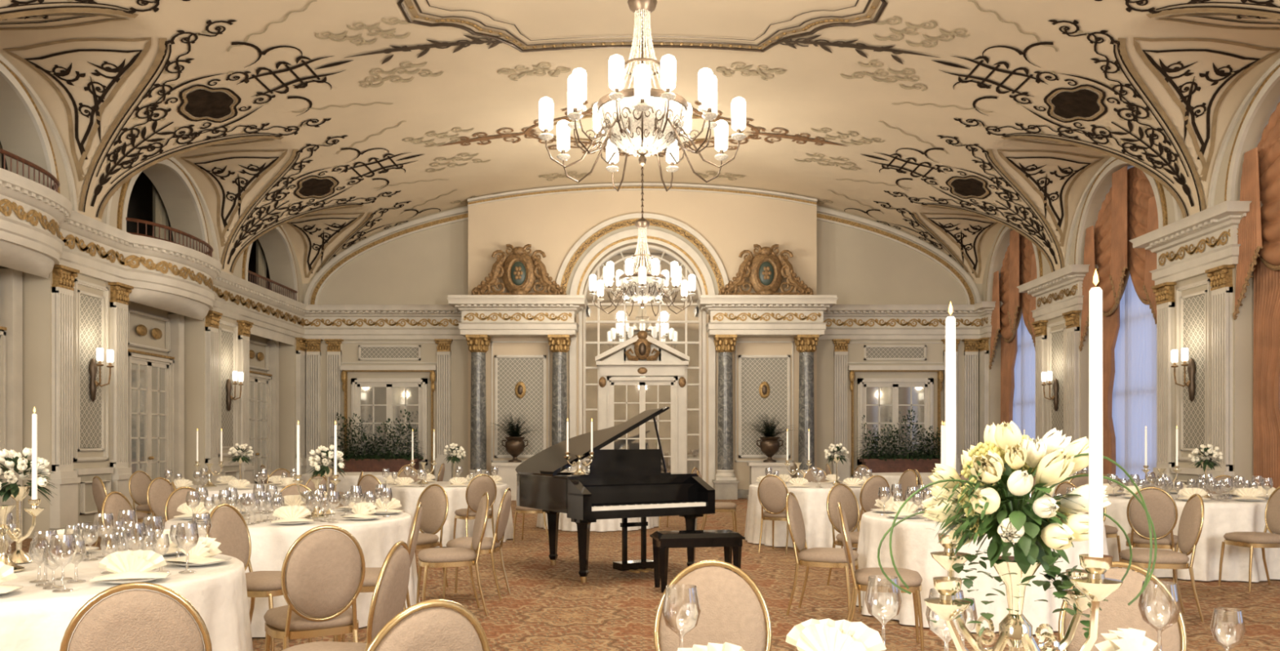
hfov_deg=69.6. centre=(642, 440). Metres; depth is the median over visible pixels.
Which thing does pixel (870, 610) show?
wine glass
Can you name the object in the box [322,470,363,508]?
banquet chair
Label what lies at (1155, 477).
wine glass
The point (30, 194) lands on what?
trim
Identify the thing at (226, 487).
wine glass
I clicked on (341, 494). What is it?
wine glass
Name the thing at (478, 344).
column
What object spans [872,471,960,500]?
tablecloth
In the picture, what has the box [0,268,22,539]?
trim
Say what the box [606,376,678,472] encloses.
door
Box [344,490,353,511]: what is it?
wine glass
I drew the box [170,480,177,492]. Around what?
banquet chair
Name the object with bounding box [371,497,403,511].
folded napkin
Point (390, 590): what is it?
banquet chair
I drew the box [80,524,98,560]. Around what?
wine glass
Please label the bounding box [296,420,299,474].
candle
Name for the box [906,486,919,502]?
wine glass
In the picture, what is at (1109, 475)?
wine glass
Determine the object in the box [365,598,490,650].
banquet chair
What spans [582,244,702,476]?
window
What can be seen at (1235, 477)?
wine glass
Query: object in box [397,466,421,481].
banquet chair
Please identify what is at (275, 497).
wine glass
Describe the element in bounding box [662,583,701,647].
wine glass
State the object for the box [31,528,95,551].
folded napkin
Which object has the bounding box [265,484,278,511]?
wine glass
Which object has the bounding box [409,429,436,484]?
candelabra
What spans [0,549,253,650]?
tablecloth
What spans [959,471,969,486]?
banquet chair
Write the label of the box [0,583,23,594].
dinner plate
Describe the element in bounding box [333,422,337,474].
candle
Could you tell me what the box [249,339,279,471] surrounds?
trim
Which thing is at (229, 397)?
wall sconce
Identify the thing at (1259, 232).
window curtain
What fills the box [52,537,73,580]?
wine glass
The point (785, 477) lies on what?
folded napkin
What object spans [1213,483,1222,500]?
wine glass
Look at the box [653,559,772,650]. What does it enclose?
banquet chair
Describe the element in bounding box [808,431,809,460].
candle
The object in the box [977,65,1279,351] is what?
trim
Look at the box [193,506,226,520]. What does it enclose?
folded napkin
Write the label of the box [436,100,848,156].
trim
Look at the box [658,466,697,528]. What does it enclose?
banquet chair
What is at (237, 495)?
wine glass
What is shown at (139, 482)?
banquet chair
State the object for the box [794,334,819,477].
column
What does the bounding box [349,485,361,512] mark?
wine glass
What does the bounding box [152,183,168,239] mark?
curtain
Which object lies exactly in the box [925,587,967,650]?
wine glass
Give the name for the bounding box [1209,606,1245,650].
wine glass
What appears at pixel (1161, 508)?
banquet chair
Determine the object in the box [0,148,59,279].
balcony
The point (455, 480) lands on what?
folded napkin
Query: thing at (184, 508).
folded napkin
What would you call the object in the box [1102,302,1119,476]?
drape
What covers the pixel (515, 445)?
potted fern
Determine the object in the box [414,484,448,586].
banquet chair
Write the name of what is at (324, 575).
banquet chair
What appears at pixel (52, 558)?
wine glass
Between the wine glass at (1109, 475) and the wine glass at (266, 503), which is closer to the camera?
the wine glass at (266, 503)
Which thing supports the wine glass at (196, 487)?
on the tablecloth at (271, 542)
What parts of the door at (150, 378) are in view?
glass pane, glass pane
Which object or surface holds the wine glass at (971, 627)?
on the banquet table
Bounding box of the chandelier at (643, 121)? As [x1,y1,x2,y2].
[538,0,746,191]
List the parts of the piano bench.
leg, leg, bench frame, leg, leg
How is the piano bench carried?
on the floor
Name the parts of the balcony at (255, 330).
handrail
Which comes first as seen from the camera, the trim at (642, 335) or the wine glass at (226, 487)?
the wine glass at (226, 487)
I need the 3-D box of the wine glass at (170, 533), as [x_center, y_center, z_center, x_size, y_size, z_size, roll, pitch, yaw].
[-2.330,0.510,4.612,0.076,0.173,0.075,0,0,-9]
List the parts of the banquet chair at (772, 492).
leg, backrest, frame, leg, seat, seat frame, leg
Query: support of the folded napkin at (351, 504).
on the dinner plate at (347, 508)
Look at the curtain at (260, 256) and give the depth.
21.51 m
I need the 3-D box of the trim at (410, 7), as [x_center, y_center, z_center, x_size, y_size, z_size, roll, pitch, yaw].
[0.000,-5.963,9.200,6.324,0.253,9.821,0,0,0]
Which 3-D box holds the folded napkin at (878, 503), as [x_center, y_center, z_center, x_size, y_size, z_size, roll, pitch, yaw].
[2.056,0.523,7.625,0.280,0.105,0.153,0,0,-25]
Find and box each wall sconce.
[88,347,114,401]
[226,370,243,411]
[1041,370,1058,411]
[1170,347,1195,401]
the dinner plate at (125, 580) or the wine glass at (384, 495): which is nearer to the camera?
the dinner plate at (125, 580)
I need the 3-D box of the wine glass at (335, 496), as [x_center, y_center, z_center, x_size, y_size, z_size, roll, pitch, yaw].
[-2.345,0.510,6.941,0.076,0.173,0.075,0,0,-40]
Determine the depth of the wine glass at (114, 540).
4.50 m
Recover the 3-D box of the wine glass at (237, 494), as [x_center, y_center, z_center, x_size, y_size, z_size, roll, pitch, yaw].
[-3.142,0.510,7.205,0.076,0.173,0.075,0,0,-42]
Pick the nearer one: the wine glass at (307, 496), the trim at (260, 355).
the wine glass at (307, 496)
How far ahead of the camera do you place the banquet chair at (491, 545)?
7.87 m
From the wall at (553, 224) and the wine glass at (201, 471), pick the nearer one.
the wine glass at (201, 471)
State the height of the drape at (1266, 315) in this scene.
5.070 m
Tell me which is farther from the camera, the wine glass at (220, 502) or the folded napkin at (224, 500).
the folded napkin at (224, 500)
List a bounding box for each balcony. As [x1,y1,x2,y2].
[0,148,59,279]
[125,217,213,320]
[248,270,297,345]
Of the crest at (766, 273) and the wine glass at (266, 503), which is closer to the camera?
the wine glass at (266, 503)
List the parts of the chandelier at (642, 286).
lamp shade, lamp shade, lamp shade, arm, lamp shade, lamp shade, arm, arm, arm, arm, lamp shade, lamp shade, arm, arm, arm, lamp shade, chain, arm, arm, lamp shade, lamp shade, arm, arm, arm, arm, lamp shade, lamp shade, arm, lamp shade, lamp shade, lamp shade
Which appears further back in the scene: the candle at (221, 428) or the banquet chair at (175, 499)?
the candle at (221, 428)
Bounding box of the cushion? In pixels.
[651,528,742,538]
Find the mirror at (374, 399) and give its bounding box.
[351,377,427,464]
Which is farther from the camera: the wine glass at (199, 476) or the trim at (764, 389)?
the trim at (764, 389)
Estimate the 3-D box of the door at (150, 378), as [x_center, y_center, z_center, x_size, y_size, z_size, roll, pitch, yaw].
[-8.730,-0.039,16.300,0.120,2.942,1.540,0,0,0]
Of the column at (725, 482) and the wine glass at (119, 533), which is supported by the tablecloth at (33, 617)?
the wine glass at (119, 533)
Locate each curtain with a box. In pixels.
[0,141,1,167]
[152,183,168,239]
[256,238,266,287]
[988,230,1036,439]
[1079,165,1158,488]
[1232,102,1279,488]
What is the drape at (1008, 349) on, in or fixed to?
hanging from the window curtain at (1014, 320)
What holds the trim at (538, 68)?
attached to the ceiling
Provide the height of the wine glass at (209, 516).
0.223 m
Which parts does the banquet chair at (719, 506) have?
leg, leg, seat, seat frame, leg, leg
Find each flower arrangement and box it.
[0,447,57,562]
[227,443,254,479]
[308,444,348,513]
[444,443,466,484]
[823,442,848,484]
[877,420,1157,638]
[1187,443,1222,497]
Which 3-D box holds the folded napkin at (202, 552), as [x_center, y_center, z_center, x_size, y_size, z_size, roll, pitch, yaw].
[-2.152,0.523,4.418,0.280,0.105,0.153,0,0,25]
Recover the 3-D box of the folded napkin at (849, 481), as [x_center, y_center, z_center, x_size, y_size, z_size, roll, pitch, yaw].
[2.696,0.533,11.771,0.280,0.105,0.153,0,0,9]
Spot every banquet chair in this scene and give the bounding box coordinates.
[59,582,212,650]
[92,475,150,549]
[101,490,151,549]
[128,470,151,513]
[146,476,171,544]
[164,486,208,521]
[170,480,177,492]
[205,502,311,650]
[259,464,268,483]
[263,524,365,650]
[266,467,292,483]
[273,483,315,509]
[281,540,409,650]
[305,474,326,508]
[312,466,345,502]
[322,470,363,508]
[333,502,422,641]
[356,474,404,511]
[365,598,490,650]
[397,464,414,476]
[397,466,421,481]
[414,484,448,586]
[416,491,488,615]
[436,462,444,481]
[442,487,511,599]
[453,473,497,538]
[512,505,549,542]
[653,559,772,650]
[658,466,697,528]
[697,470,737,531]
[757,474,788,554]
[785,491,861,615]
[803,466,828,481]
[825,462,831,475]
[826,483,859,585]
[837,502,924,650]
[840,475,890,547]
[853,464,872,482]
[897,468,918,501]
[914,468,924,493]
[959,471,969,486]
[1054,480,1122,568]
[1057,560,1186,650]
[1068,472,1088,486]
[1084,506,1106,523]
[1102,473,1123,490]
[1118,493,1204,621]
[1125,486,1177,595]
[1144,471,1155,489]
[1207,474,1241,493]
[1218,486,1279,591]
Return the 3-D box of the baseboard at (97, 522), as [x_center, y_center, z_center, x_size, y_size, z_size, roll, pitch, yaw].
[-8.160,1.280,11.450,0.160,0.160,15.340,0,0,0]
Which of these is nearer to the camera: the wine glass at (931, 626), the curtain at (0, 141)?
the wine glass at (931, 626)
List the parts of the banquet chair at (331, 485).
backrest, seat, seat frame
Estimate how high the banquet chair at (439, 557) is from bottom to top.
0.954 m
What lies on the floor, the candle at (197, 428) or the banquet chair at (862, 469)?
the banquet chair at (862, 469)
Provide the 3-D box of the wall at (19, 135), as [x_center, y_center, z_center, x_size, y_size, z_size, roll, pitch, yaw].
[-8.590,-2.240,8.650,0.700,7.200,27.300,0,0,0]
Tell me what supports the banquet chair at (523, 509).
on the floor
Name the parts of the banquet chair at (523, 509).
leg, leg, seat, seat frame, leg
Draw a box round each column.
[465,334,490,479]
[547,334,571,471]
[711,334,738,499]
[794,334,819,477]
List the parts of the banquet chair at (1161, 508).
seat, seat frame, backrest, frame, leg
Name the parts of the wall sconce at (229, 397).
arm, lamp shade, arm, lamp shade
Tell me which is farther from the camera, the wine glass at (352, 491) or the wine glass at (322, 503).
the wine glass at (352, 491)
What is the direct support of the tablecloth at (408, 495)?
on the floor
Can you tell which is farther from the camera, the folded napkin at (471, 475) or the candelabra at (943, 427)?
the folded napkin at (471, 475)
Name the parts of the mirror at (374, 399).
sash, glass pane, sash, glass pane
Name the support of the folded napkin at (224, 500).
on the dinner plate
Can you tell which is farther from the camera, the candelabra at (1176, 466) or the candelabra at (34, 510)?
the candelabra at (1176, 466)
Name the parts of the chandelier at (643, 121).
lamp shade, lamp shade, arm, lamp shade, lamp shade, lamp shade, arm, arm, arm, arm, lamp shade, arm, lamp shade, lamp shade, arm, arm, lamp shade, chain, arm, arm, arm, lamp shade, lamp shade, arm, lamp shade, arm, arm, arm, arm, lamp shade, lamp shade, lamp shade, arm, lamp shade, lamp shade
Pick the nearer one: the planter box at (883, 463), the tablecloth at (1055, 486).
the tablecloth at (1055, 486)
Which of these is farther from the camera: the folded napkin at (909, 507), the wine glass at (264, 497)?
the folded napkin at (909, 507)
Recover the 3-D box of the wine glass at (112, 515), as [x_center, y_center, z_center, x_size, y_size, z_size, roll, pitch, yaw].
[-2.756,0.485,4.708,0.099,0.223,0.100,0,0,35]
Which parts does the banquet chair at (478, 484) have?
leg, leg, seat, seat frame, backrest, frame, leg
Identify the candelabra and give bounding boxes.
[0,406,44,571]
[194,428,225,486]
[292,420,341,517]
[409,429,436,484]
[563,418,595,475]
[784,428,812,477]
[924,268,1123,650]
[940,421,945,464]
[1142,426,1181,493]
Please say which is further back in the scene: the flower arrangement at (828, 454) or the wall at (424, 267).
the wall at (424, 267)
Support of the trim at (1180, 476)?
attached to the wall at (1242, 326)
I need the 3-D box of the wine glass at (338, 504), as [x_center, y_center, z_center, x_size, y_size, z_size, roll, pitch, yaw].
[-2.252,0.485,6.703,0.099,0.223,0.100,0,0,34]
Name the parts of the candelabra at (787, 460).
arm, stem, arm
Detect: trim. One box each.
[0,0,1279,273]
[0,7,1279,277]
[0,54,306,528]
[0,61,307,351]
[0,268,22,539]
[0,325,6,329]
[46,0,1238,249]
[77,465,239,523]
[80,293,233,447]
[128,308,184,479]
[128,324,174,359]
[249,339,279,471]
[249,349,272,376]
[303,182,981,488]
[344,0,940,64]
[360,346,924,454]
[408,6,875,49]
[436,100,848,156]
[497,63,786,181]
[517,219,767,394]
[542,114,742,151]
[565,225,719,294]
[595,334,689,472]
[599,330,685,386]
[638,342,646,355]
[973,58,1279,490]
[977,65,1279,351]
[1051,293,1204,447]
[1173,472,1204,488]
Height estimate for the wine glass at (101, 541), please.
0.173 m
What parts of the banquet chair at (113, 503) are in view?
backrest, seat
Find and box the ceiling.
[0,0,1279,283]
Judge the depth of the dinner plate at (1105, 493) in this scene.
9.99 m
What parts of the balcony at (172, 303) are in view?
handrail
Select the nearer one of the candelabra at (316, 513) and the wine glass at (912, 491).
the candelabra at (316, 513)
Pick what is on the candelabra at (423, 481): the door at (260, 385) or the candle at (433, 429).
the candle at (433, 429)
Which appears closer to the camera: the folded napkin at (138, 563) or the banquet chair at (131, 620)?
the banquet chair at (131, 620)
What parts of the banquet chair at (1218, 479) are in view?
frame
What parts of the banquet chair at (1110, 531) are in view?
backrest, frame, seat, seat frame, leg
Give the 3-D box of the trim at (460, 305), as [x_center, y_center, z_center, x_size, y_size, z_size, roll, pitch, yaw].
[0.000,-2.350,21.600,16.480,7.420,1.400,0,0,0]
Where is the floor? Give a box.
[6,497,1279,650]
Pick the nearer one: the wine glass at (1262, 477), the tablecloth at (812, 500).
the wine glass at (1262, 477)
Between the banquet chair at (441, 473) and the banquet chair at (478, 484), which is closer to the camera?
the banquet chair at (478, 484)
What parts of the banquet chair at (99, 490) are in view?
leg, backrest, frame, seat, seat frame, leg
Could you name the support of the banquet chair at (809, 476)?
on the floor
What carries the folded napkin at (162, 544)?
on the dinner plate at (180, 552)
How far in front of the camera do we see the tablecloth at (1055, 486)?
12.21 m
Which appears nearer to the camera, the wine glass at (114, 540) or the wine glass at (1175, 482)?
the wine glass at (114, 540)
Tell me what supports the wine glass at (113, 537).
on the tablecloth at (33, 617)
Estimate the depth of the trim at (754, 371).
21.73 m
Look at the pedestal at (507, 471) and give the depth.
20.91 m
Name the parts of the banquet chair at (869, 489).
backrest, frame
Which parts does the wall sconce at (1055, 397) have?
lamp shade, arm, lamp shade, arm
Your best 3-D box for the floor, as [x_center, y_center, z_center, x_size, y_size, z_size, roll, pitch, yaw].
[-0.100,1.360,8.650,17.880,0.001,27.300,0,0,0]
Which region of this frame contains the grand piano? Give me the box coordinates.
[515,406,715,582]
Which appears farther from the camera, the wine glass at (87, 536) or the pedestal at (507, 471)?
the pedestal at (507, 471)
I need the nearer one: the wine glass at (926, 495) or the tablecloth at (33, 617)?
the tablecloth at (33, 617)
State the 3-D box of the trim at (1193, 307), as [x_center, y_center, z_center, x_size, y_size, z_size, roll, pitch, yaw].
[8.230,-1.015,11.450,0.020,2.250,14.100,0,0,0]
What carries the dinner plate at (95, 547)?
on the tablecloth at (33, 617)
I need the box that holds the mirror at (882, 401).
[857,377,933,464]
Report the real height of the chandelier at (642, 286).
3.559 m
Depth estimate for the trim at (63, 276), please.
14.48 m
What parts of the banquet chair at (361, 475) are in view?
seat, backrest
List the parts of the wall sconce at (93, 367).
arm, lamp shade, arm, lamp shade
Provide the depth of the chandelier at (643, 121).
8.97 m
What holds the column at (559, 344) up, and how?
on the floor
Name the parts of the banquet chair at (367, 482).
backrest, frame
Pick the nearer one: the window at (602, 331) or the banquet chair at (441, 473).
the banquet chair at (441, 473)
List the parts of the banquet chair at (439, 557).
leg, leg, seat, seat frame, leg, frame, backrest, leg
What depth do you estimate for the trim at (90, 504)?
13.63 m
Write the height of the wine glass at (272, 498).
0.173 m
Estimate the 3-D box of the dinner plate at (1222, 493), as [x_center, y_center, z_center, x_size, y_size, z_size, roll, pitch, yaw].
[6.408,0.585,9.989,0.296,0.018,0.296,0,0,0]
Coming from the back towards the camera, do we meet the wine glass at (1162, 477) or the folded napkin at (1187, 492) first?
the wine glass at (1162, 477)
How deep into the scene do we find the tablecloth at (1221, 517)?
8.88 m
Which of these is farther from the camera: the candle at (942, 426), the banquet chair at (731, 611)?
the candle at (942, 426)
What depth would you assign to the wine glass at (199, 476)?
11.28 m
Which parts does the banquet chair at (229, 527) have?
backrest, frame, leg, seat, seat frame, leg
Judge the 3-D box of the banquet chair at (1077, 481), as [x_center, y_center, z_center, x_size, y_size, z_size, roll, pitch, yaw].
[5.498,0.886,11.750,0.437,0.954,0.542,0,0,0]
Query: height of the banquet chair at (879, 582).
0.954 m
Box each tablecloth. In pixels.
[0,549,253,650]
[147,483,302,544]
[164,508,419,636]
[300,471,398,503]
[382,480,513,546]
[536,511,658,531]
[744,481,863,548]
[856,508,1108,634]
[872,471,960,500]
[994,483,1063,498]
[1104,492,1279,582]
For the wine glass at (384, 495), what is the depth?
7.73 m
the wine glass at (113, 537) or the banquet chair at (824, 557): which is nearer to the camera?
the wine glass at (113, 537)
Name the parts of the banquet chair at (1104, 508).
frame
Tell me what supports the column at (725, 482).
on the floor
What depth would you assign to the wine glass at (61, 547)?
3.72 m
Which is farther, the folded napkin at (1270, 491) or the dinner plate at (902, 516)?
the folded napkin at (1270, 491)
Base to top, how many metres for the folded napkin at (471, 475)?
0.105 m
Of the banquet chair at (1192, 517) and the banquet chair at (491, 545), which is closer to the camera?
the banquet chair at (1192, 517)
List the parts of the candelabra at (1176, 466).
arm, stem, arm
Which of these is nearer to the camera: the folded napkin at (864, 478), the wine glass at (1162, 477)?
the wine glass at (1162, 477)
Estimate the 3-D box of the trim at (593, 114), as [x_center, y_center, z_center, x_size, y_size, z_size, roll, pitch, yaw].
[0.000,-6.029,17.900,3.277,0.082,2.716,0,0,37]
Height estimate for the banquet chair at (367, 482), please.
0.954 m
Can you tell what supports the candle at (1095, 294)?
on the candelabra at (1015, 630)
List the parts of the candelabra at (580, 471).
arm, stem, arm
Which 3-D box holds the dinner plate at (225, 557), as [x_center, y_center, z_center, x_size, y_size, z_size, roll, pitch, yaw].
[-2.142,0.585,4.439,0.296,0.018,0.296,0,0,0]
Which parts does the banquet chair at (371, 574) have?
leg, seat frame, seat, leg, backrest, frame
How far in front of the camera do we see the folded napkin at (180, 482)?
11.30 m
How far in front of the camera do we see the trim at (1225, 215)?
14.16 m
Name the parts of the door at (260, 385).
glass pane, glass pane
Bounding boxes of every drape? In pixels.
[1000,331,1017,424]
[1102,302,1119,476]
[1253,257,1279,488]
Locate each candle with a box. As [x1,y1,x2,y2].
[31,406,37,498]
[196,428,198,461]
[220,428,222,460]
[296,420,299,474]
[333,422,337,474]
[411,429,413,459]
[433,429,435,459]
[566,418,568,451]
[591,419,592,451]
[786,428,788,460]
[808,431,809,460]
[940,421,943,463]
[943,422,945,464]
[945,301,955,532]
[1088,268,1102,555]
[1144,426,1146,465]
[1175,426,1177,465]
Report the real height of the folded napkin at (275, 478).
0.105 m
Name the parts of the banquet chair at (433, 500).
leg, seat frame, seat, frame, backrest, leg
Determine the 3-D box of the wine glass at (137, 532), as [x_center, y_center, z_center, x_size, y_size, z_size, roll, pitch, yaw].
[-2.491,0.510,4.606,0.076,0.173,0.075,0,0,-38]
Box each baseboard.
[48,519,103,534]
[737,488,749,497]
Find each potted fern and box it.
[489,411,540,462]
[745,411,793,462]
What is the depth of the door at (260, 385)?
21.07 m
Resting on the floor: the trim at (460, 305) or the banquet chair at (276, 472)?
the banquet chair at (276, 472)
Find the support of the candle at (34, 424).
on the candelabra at (34, 510)
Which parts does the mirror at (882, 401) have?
glass pane, sash, sash, glass pane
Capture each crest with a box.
[471,244,566,294]
[718,244,813,294]
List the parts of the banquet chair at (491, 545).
leg, leg, seat, seat frame, leg, frame, backrest, leg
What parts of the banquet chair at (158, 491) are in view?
seat frame, backrest, seat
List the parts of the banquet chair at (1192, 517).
seat, seat frame, leg, frame, backrest, leg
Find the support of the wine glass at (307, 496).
on the tablecloth at (271, 542)
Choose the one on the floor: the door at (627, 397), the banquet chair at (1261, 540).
the banquet chair at (1261, 540)
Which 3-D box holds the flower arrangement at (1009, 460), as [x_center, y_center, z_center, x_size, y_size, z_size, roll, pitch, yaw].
[0.711,0.158,1.766,0.495,0.390,0.317,0,0,0]
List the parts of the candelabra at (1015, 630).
arm, arm, stem, arm, arm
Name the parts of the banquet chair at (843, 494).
leg, frame, backrest, seat frame, seat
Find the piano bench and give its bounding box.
[649,528,745,591]
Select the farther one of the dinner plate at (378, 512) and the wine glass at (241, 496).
the dinner plate at (378, 512)
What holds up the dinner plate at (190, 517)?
on the tablecloth at (271, 542)
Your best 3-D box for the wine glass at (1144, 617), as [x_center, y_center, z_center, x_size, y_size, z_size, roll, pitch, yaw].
[1.360,0.485,2.420,0.100,0.223,0.099,0,0,0]
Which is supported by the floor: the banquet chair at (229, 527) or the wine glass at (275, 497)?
the banquet chair at (229, 527)
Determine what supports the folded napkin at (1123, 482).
on the dinner plate
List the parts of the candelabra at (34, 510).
stem, arm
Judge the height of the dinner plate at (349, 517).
0.018 m
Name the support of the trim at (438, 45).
attached to the ceiling
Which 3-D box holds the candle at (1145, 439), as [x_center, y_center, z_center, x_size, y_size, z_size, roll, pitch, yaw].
[5.363,0.061,9.799,0.022,0.433,0.022,0,0,0]
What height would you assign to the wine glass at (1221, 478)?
0.223 m
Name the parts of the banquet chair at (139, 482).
backrest, seat, seat frame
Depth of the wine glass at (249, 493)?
7.29 m
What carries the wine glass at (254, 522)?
on the tablecloth at (271, 542)
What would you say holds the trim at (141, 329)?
attached to the wall at (19, 135)
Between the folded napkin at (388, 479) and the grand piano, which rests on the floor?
the grand piano
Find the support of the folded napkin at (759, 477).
on the tablecloth at (812, 500)
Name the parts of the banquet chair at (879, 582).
backrest, frame, leg, leg, seat frame, seat, leg, leg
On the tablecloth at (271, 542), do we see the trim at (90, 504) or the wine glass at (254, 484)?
the wine glass at (254, 484)
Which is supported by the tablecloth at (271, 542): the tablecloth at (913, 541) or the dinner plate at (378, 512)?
the dinner plate at (378, 512)
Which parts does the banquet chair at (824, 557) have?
leg, backrest, frame, leg, seat frame, seat, leg, leg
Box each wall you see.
[0,53,302,537]
[1,146,271,289]
[302,205,982,481]
[467,182,816,488]
[982,57,1279,487]
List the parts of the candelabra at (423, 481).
arm, stem, arm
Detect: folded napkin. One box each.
[0,560,20,592]
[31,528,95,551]
[88,549,168,581]
[133,528,186,553]
[164,536,224,563]
[173,479,193,488]
[173,501,212,517]
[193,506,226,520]
[214,497,248,511]
[216,475,236,484]
[226,479,251,488]
[267,475,286,484]
[271,505,313,522]
[274,477,297,485]
[276,494,312,507]
[336,494,368,507]
[339,502,378,518]
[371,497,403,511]
[381,475,399,483]
[394,476,414,485]
[416,473,435,481]
[445,476,468,485]
[466,473,479,481]
[488,475,502,483]
[677,641,744,650]
[755,475,768,484]
[777,474,791,481]
[785,617,886,650]
[788,477,808,486]
[825,474,842,481]
[842,477,862,486]
[860,475,870,483]
[874,496,897,511]
[887,500,923,515]
[909,493,929,507]
[1094,626,1157,650]
[1102,483,1124,493]
[1118,481,1133,491]
[1122,485,1143,496]
[1166,481,1187,491]
[1177,487,1208,498]
[1222,483,1238,493]
[1231,487,1266,499]
[1252,485,1275,496]
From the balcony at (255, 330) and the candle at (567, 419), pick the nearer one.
the candle at (567, 419)
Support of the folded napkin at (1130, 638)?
on the dinner plate
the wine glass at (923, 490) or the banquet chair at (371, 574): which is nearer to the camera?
the banquet chair at (371, 574)
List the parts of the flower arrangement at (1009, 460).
grass blade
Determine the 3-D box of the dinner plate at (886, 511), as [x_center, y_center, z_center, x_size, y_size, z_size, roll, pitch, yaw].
[2.046,0.585,7.646,0.296,0.018,0.296,0,0,0]
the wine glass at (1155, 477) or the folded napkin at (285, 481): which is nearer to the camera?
the wine glass at (1155, 477)
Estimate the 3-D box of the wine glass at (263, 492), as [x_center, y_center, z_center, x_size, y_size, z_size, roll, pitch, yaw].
[-3.059,0.510,7.496,0.076,0.173,0.075,0,0,-29]
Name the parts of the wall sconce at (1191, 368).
lamp shade, arm, lamp shade, arm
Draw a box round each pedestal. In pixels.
[491,462,521,500]
[746,462,793,498]
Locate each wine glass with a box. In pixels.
[5,511,14,555]
[28,539,48,582]
[31,529,59,585]
[42,543,64,588]
[48,533,77,591]
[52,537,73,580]
[63,524,80,560]
[65,539,86,582]
[73,522,89,557]
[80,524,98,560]
[92,512,115,557]
[100,533,119,573]
[107,520,124,554]
[111,531,129,551]
[113,525,129,548]
[116,509,137,551]
[118,527,135,550]
[122,522,147,550]
[136,524,153,546]
[138,530,156,568]
[141,515,164,545]
[151,533,170,572]
[168,524,186,557]
[174,521,199,573]
[185,490,200,521]
[190,512,212,536]
[193,471,202,488]
[195,487,208,501]
[199,475,205,488]
[203,497,214,512]
[211,493,222,505]
[217,489,231,503]
[224,487,238,503]
[235,495,245,518]
[236,493,246,516]
[240,493,250,515]
[240,496,250,519]
[241,492,256,524]
[248,498,260,523]
[253,484,265,511]
[253,490,268,521]
[259,466,267,483]
[260,490,270,511]
[262,492,271,513]
[262,497,273,520]
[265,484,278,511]
[271,497,282,510]
[272,491,282,506]
[274,497,284,519]
[305,496,315,519]
[310,489,324,520]
[320,497,330,521]
[323,483,335,508]
[326,491,340,522]
[326,496,337,519]
[340,493,350,515]
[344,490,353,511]
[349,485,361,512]
[349,487,362,503]
[374,484,386,497]
[379,487,392,516]
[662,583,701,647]
[864,574,902,650]
[877,486,890,515]
[890,483,902,497]
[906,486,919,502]
[911,490,919,511]
[911,493,922,506]
[915,484,928,511]
[921,489,933,520]
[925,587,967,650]
[955,596,977,645]
[1108,475,1119,496]
[1137,580,1181,650]
[1154,477,1165,488]
[1160,476,1171,490]
[1173,481,1182,498]
[1202,473,1213,493]
[1204,477,1216,499]
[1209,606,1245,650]
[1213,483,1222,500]
[1217,482,1226,499]
[1219,478,1231,501]
[1231,475,1240,497]
[1234,476,1245,488]
[1251,475,1262,486]
[1261,477,1272,499]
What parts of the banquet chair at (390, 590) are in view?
seat, frame, backrest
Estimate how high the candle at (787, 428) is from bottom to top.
0.433 m
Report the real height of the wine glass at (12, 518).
0.223 m
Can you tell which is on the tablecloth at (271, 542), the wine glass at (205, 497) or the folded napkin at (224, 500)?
the wine glass at (205, 497)
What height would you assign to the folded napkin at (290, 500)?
0.105 m
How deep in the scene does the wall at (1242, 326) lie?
13.03 m
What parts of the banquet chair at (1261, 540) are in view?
leg, leg, seat, seat frame, leg, frame, backrest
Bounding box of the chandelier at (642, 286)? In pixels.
[589,167,695,315]
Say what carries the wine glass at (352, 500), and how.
on the tablecloth at (271, 542)
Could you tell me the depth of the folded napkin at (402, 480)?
11.98 m
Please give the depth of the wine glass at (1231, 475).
9.69 m
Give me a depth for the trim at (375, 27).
14.39 m
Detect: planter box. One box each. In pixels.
[328,408,425,471]
[855,407,941,472]
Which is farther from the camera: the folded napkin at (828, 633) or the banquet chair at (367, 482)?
the banquet chair at (367, 482)
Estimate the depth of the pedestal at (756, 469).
20.91 m
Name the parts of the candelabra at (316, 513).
arm, stem, arm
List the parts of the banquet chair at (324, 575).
leg, leg, seat, seat frame, backrest, leg, leg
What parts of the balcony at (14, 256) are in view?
handrail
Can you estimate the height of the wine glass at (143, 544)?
0.223 m
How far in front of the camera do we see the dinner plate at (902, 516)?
7.04 m
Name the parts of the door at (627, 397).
glass pane, glass pane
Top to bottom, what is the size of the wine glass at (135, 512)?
0.223 m
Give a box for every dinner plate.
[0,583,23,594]
[35,546,99,555]
[91,570,171,583]
[155,546,183,555]
[165,555,231,565]
[173,515,208,519]
[269,519,313,524]
[338,507,352,510]
[342,515,382,519]
[373,509,404,514]
[870,507,895,512]
[884,513,922,517]
[1105,493,1125,494]
[1216,492,1237,495]
[1235,498,1262,500]
[1255,496,1269,498]
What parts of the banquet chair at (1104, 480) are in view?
frame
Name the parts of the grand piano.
leg, leg, lid, leg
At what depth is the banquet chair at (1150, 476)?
11.91 m
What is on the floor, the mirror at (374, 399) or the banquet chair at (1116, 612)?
the banquet chair at (1116, 612)
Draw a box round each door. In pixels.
[0,329,5,504]
[128,351,173,517]
[249,372,271,483]
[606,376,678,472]
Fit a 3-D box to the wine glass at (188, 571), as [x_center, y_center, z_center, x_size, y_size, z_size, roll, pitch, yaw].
[-2.061,0.485,4.166,0.099,0.223,0.100,0,0,37]
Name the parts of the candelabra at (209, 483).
arm, stem, arm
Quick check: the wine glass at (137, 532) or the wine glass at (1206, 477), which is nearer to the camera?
the wine glass at (137, 532)
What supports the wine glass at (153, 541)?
on the tablecloth at (33, 617)
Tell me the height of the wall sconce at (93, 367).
0.790 m

